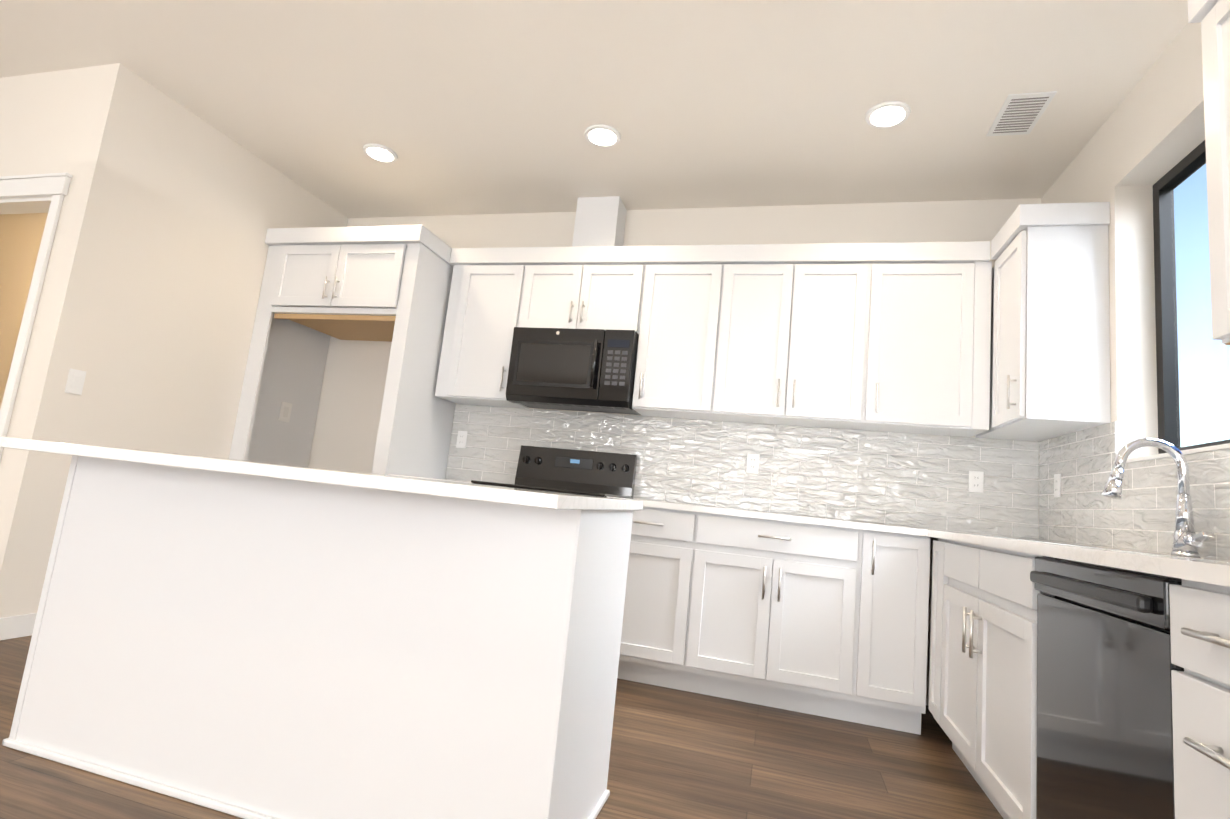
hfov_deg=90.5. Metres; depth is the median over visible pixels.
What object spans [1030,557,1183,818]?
dishwasher
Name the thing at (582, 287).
upper cabinet
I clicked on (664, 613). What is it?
base cabinet
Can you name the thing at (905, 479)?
backsplash
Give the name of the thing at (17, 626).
baseboard
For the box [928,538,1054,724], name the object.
base cabinet
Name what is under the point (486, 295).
upper cabinet
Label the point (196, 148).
wall
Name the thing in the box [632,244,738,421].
upper cabinet
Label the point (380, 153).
recessed light
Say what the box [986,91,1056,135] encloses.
air vent
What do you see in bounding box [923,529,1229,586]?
countertop
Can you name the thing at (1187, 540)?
faucet
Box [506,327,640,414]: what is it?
microwave
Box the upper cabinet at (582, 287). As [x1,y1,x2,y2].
[519,246,646,332]
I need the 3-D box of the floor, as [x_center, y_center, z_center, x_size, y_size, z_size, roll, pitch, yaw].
[-2.706,0.760,0.615,8.420,0.060,7.530,4,-8,16]
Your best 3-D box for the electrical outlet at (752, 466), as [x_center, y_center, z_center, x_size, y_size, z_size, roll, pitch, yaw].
[0.802,0.314,3.551,0.070,0.114,0.008,4,-8,16]
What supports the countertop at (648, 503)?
on the base cabinet at (824, 621)
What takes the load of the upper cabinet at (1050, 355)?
attached to the wall
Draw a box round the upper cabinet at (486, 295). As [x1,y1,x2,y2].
[435,247,528,408]
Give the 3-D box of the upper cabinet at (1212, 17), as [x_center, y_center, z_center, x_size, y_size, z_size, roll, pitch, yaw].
[1.510,-0.683,1.119,0.361,0.968,0.795,4,-8,16]
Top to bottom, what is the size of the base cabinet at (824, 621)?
0.864 m
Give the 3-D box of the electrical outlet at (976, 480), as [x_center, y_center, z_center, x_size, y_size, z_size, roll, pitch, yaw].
[1.917,0.384,3.237,0.070,0.114,0.008,4,-8,16]
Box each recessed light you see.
[363,143,397,162]
[584,124,620,146]
[865,101,910,128]
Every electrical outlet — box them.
[456,431,467,447]
[746,453,759,473]
[968,471,983,492]
[1054,474,1060,497]
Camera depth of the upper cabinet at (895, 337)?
3.12 m
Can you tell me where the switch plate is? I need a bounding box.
[65,368,85,394]
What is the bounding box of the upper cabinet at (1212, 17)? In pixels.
[1188,0,1229,344]
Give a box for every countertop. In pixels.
[0,436,642,509]
[387,474,470,482]
[607,496,922,535]
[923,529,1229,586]
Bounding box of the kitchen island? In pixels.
[2,455,632,818]
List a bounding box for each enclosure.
[229,225,455,478]
[572,196,626,246]
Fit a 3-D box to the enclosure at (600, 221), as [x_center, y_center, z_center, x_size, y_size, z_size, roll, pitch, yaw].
[-0.101,-1.145,3.954,0.280,0.398,0.188,4,-8,16]
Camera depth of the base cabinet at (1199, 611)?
0.96 m
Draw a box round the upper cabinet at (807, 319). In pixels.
[727,243,886,430]
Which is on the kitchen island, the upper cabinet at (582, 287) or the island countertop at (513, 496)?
the island countertop at (513, 496)
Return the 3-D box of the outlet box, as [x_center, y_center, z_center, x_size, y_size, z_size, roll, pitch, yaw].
[-2.228,0.017,4.126,0.008,0.130,0.090,4,-8,16]
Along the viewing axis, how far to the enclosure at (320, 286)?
3.80 m
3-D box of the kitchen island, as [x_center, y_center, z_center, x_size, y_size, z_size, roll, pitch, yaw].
[-0.861,0.658,1.895,1.708,0.863,0.586,4,-8,16]
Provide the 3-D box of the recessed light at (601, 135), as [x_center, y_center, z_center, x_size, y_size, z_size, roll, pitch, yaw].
[-0.066,-1.440,3.218,0.196,0.012,0.196,4,-8,16]
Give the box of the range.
[471,445,636,498]
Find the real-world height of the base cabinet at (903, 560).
0.864 m
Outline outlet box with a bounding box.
[279,401,291,421]
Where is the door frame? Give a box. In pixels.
[0,172,72,460]
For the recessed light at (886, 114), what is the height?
0.012 m
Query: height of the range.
1.158 m
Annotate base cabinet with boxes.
[617,506,712,692]
[697,514,880,725]
[873,531,930,734]
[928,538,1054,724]
[940,602,1036,818]
[1169,579,1229,818]
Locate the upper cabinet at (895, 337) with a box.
[875,241,991,436]
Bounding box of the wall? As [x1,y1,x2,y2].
[0,0,1229,705]
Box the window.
[1114,140,1229,462]
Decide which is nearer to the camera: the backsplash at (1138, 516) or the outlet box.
the backsplash at (1138, 516)
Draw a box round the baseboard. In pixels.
[0,613,36,640]
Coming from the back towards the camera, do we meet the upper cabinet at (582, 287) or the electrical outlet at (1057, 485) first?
the upper cabinet at (582, 287)
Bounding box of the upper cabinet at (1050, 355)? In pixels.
[975,202,1110,441]
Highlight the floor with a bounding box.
[0,635,1002,818]
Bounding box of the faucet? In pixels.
[1101,438,1214,557]
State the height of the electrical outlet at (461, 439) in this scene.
0.114 m
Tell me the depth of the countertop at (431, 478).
3.40 m
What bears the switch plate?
attached to the wall
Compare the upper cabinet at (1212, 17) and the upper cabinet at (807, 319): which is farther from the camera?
the upper cabinet at (807, 319)
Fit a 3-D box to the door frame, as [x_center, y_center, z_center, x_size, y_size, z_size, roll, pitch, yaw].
[-3.237,-0.095,3.011,1.025,2.177,0.149,4,-8,16]
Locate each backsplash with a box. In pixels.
[445,404,1038,539]
[1039,421,1229,560]
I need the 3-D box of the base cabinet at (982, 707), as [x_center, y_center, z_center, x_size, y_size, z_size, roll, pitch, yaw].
[1.486,1.035,1.912,0.630,0.600,0.926,4,-8,16]
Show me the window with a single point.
(1164, 187)

